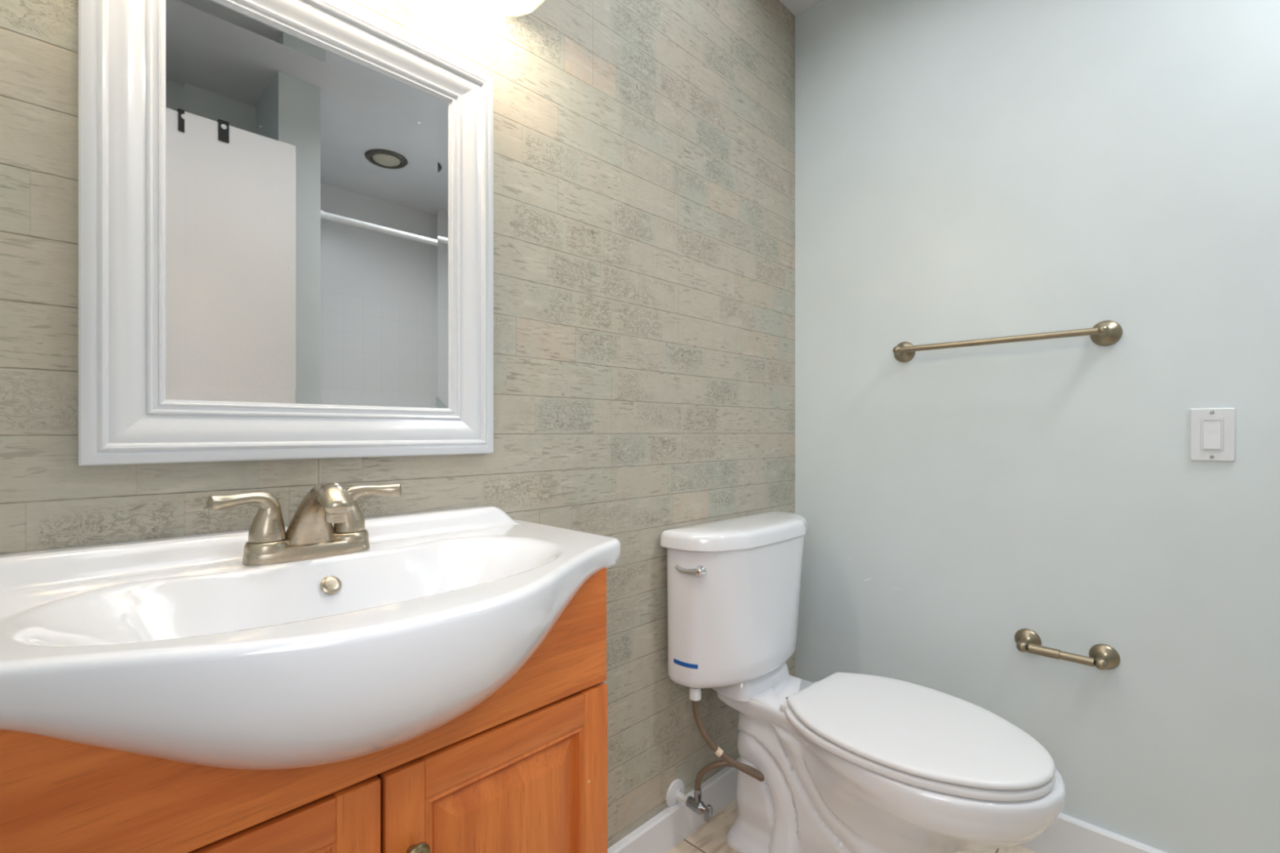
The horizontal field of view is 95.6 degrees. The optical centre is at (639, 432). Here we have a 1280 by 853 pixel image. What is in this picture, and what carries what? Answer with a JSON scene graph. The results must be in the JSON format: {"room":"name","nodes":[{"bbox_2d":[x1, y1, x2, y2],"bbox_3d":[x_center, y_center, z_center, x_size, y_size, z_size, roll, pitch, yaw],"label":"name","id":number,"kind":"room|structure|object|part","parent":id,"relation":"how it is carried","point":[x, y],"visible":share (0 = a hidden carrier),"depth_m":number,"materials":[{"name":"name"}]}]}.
{"room":"bathroom","nodes":[
{"label":"bathroom","id":0,"kind":"room"},
{"bbox_2d":[0,0,795,848],"bbox_3d":[-0.165,-0.170,1.327,0.120,2.440,2.070,0,0,44],"label":"wall","id":1,"kind":"structure","parent":0,"point":[644,150],"depth_m":1.31,"materials":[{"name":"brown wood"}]},
{"bbox_2d":[77,0,493,465],"bbox_3d":[-0.479,-0.312,0.898,0.032,0.704,0.562,0,0,44],"label":"mirror","id":2,"kind":"object","parent":1,"relation":"attached to","point":[285,207],"visible":1,"depth_m":0.85,"materials":[{"name":"white paint"}]},
{"bbox_3d":[-0.486,-0.318,0.905,0.005,0.552,0.398,0,0,44],"label":"glass","id":3,"kind":"part","parent":2,"relation":"part of","materials":[{"name":"white mirror"}]},
{"bbox_2d":[607,758,738,852],"bbox_3d":[0.117,1.004,1.514,0.020,0.092,1.132,0,0,44],"label":"baseboard","id":4,"kind":"structure","parent":1,"relation":"attached to","point":[664,831],"depth_m":1.48,"materials":[{"name":"white wood"}]},
{"bbox_2d":[666,778,712,822],"bbox_3d":[0.132,0.932,1.460,0.118,0.072,0.069,0,0,44],"label":"valve","id":5,"kind":"object","parent":1,"relation":"attached to","point":[675,793],"visible":1,"depth_m":1.47,"materials":[{"name":"silver metal"}]},
{"bbox_3d":[0.168,0.937,1.425,0.016,0.044,0.024,0,0,44],"label":"handle","id":6,"kind":"part","parent":5,"relation":"part of","materials":[{"name":"silver metal"}]},
{"bbox_2d":[688,687,764,793],"bbox_3d":[0.212,0.761,1.421,0.181,0.278,0.059,0,0,5],"label":"supply hose","id":7,"kind":"object","parent":5,"relation":"attached to","point":[695,694],"visible":1,"depth_m":1.40,"materials":[{"name":"grey plastic"}]},
{"bbox_2d":[779,0,823,16],"bbox_3d":[0.775,-1.415,0.322,2.870,0.050,2.190,0,0,44],"label":"ceiling","id":8,"kind":"structure","parent":0,"point":[796,7],"depth_m":1.89,"materials":[{"name":"white paint"}]},
{"bbox_2d":[666,798,1037,852],"bbox_3d":[0.397,1.075,-0.064,2.870,0.050,3.270,0,0,44],"label":"floor","id":9,"kind":"structure","parent":0,"point":[710,837],"depth_m":1.49,"materials":[{"name":"beige tile"}]},
{"bbox_2d":[0,567,607,852],"bbox_3d":[-0.397,0.631,0.759,0.336,0.838,0.693,0,0,44],"label":"vanity cabinet","id":10,"kind":"object","parent":9,"relation":"on","point":[524,770],"visible":0.77,"depth_m":0.67,"materials":[{"name":"orange wood"}]},
{"bbox_3d":[-0.420,0.416,0.539,0.017,0.047,0.252,0,0,44],"label":"rail","id":11,"kind":"part","parent":10,"relation":"part of","materials":[{"name":"orange wood"}]},
{"bbox_2d":[0,505,620,769],"bbox_3d":[-0.353,0.248,0.716,0.466,0.216,0.796,0,0,44],"label":"basin","id":12,"kind":"object","parent":10,"relation":"in","point":[177,649],"visible":0.98,"depth_m":0.57,"materials":[{"name":"white ceramic"}]},
{"bbox_2d":[206,481,401,565],"bbox_3d":[-0.452,0.120,0.805,0.171,0.110,0.183,0,0,2],"label":"faucet","id":13,"kind":"object","parent":12,"relation":"on","point":[310,534],"visible":1,"depth_m":0.78,"materials":[{"name":"silver metal"}]},
{"bbox_3d":[-0.508,0.112,0.757,0.043,0.066,0.092,0,0,16],"label":"handle","id":14,"kind":"part","parent":13,"relation":"part of","materials":[{"name":"silver metal"}]},
{"bbox_3d":[-0.465,0.164,0.817,0.056,0.022,0.160,0,0,44],"label":"plate","id":15,"kind":"part","parent":13,"relation":"part of","materials":[{"name":"silver metal"}]},
{"bbox_3d":[-0.429,0.116,0.782,0.155,0.101,0.082,0,0,44],"label":"spout","id":16,"kind":"part","parent":13,"relation":"part of","materials":[{"name":"silver metal"}]},
{"bbox_3d":[-0.405,0.112,0.861,0.092,0.066,0.043,0,0,-17],"label":"handle","id":17,"kind":"part","parent":13,"relation":"part of","materials":[{"name":"silver metal"}]},
{"bbox_3d":[-0.420,0.672,0.539,0.016,0.466,0.252,0,0,44],"label":"door","id":18,"kind":"part","parent":10,"relation":"part of","materials":[{"name":"orange wood"}]},
{"bbox_3d":[-0.261,0.490,0.674,0.022,0.030,0.030,0,0,44],"label":"knob","id":19,"kind":"part","parent":10,"relation":"part of","materials":[{"name":"gold metal"}]},
{"bbox_3d":[-0.176,0.416,0.788,0.017,0.047,0.248,0,0,44],"label":"rail","id":20,"kind":"part","parent":10,"relation":"part of","materials":[{"name":"orange wood"}]},
{"bbox_3d":[-0.176,0.672,0.788,0.016,0.466,0.248,0,0,44],"label":"door","id":21,"kind":"part","parent":10,"relation":"part of","materials":[{"name":"orange wood"}]},
{"bbox_2d":[660,511,1065,852],"bbox_3d":[0.510,0.644,1.355,0.789,0.811,0.528,0,0,44],"label":"toilet","id":22,"kind":"object","parent":9,"relation":"on","point":[849,762],"depth_m":1.35,"materials":[{"name":"white ceramic"}]},
{"bbox_3d":[0.109,0.561,1.403,0.063,0.014,0.007,0,0,27],"label":"tape strip","id":23,"kind":"part","parent":22,"relation":"part of","materials":[{"name":"blue plastic"}]},
{"bbox_3d":[0.119,0.332,1.395,0.077,0.027,0.022,0,0,34],"label":"flush lever","id":24,"kind":"part","parent":22,"relation":"part of","materials":[{"name":"silver metal"}]},
{"bbox_3d":[0.296,0.262,1.566,0.188,0.046,0.528,0,0,44],"label":"tank lid","id":25,"kind":"part","parent":22,"relation":"part of","materials":[{"name":"white ceramic"}]},
{"bbox_3d":[0.294,0.453,1.563,0.179,0.338,0.501,0,0,44],"label":"tank","id":26,"kind":"part","parent":22,"relation":"part of","materials":[{"name":"white ceramic"}]},
{"bbox_3d":[0.523,0.857,1.343,0.753,0.386,0.401,0,0,44],"label":"bowl","id":27,"kind":"part","parent":22,"relation":"part of","materials":[{"name":"white ceramic"}]},
{"bbox_3d":[0.599,0.653,1.265,0.505,0.018,0.400,0,0,44],"label":"seat","id":28,"kind":"part","parent":22,"relation":"part of","materials":[{"name":"white plastic"}]},
{"bbox_3d":[0.596,0.633,1.266,0.513,0.016,0.399,0,0,44],"label":"seat lid","id":29,"kind":"part","parent":22,"relation":"part of","materials":[{"name":"white plastic"}]},
{"bbox_2d":[795,0,1279,852],"bbox_3d":[1.542,-0.170,1.018,2.750,2.440,0.120,0,0,44],"label":"wall","id":30,"kind":"structure","parent":0,"point":[966,170],"depth_m":1.43,"materials":[{"name":"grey paint"}]},
{"bbox_2d":[893,320,1122,362],"bbox_3d":[0.912,-0.233,1.505,0.520,0.060,0.068,0,0,44],"label":"towel bar","id":31,"kind":"object","parent":30,"relation":"attached to","point":[1104,333],"visible":1,"depth_m":1.42,"materials":[{"name":"grey metal"}]},
{"bbox_3d":[0.752,-0.233,1.671,0.060,0.060,0.056,0,0,44],"label":"wall post","id":32,"kind":"part","parent":31,"relation":"part of","materials":[{"name":"grey metal"}]},
{"bbox_3d":[1.080,-0.233,1.348,0.060,0.060,0.056,0,0,44],"label":"wall post","id":33,"kind":"part","parent":31,"relation":"part of","materials":[{"name":"grey metal"}]},
{"bbox_2d":[1014,628,1119,670],"bbox_3d":[1.017,0.530,1.397,0.211,0.058,0.075,0,0,44],"label":"paper holder","id":34,"kind":"object","parent":30,"relation":"attached to","point":[1103,656],"visible":1,"depth_m":1.37,"materials":[{"name":"grey metal"}]},
{"bbox_3d":[0.967,0.530,1.456,0.058,0.058,0.062,0,0,44],"label":"wall post","id":35,"kind":"part","parent":34,"relation":"part of","materials":[{"name":"grey metal"}]},
{"bbox_3d":[1.076,0.530,1.348,0.058,0.058,0.062,0,0,44],"label":"wall post","id":36,"kind":"part","parent":34,"relation":"part of","materials":[{"name":"grey metal"}]},
{"bbox_2d":[1017,813,1167,852],"bbox_3d":[1.423,0.994,1.039,2.550,0.112,0.018,0,0,44],"label":"baseboard","id":37,"kind":"structure","parent":30,"relation":"attached to","point":[1067,833],"depth_m":1.39,"materials":[{"name":"white wood"}]},
{"bbox_2d":[1190,408,1235,461],"bbox_3d":[1.224,0.005,1.241,0.069,0.113,0.009,0,0,44],"label":"light switch","id":38,"kind":"object","parent":30,"relation":"attached to","point":[1212,430],"visible":1,"depth_m":1.24,"materials":[{"name":"white plastic"}]},
{"bbox_3d":[1.224,0.005,1.240,0.033,0.067,0.005,0,0,44],"label":"rocker frame","id":39,"kind":"part","parent":38,"relation":"part of","materials":[{"name":"white plastic"}]}
]}

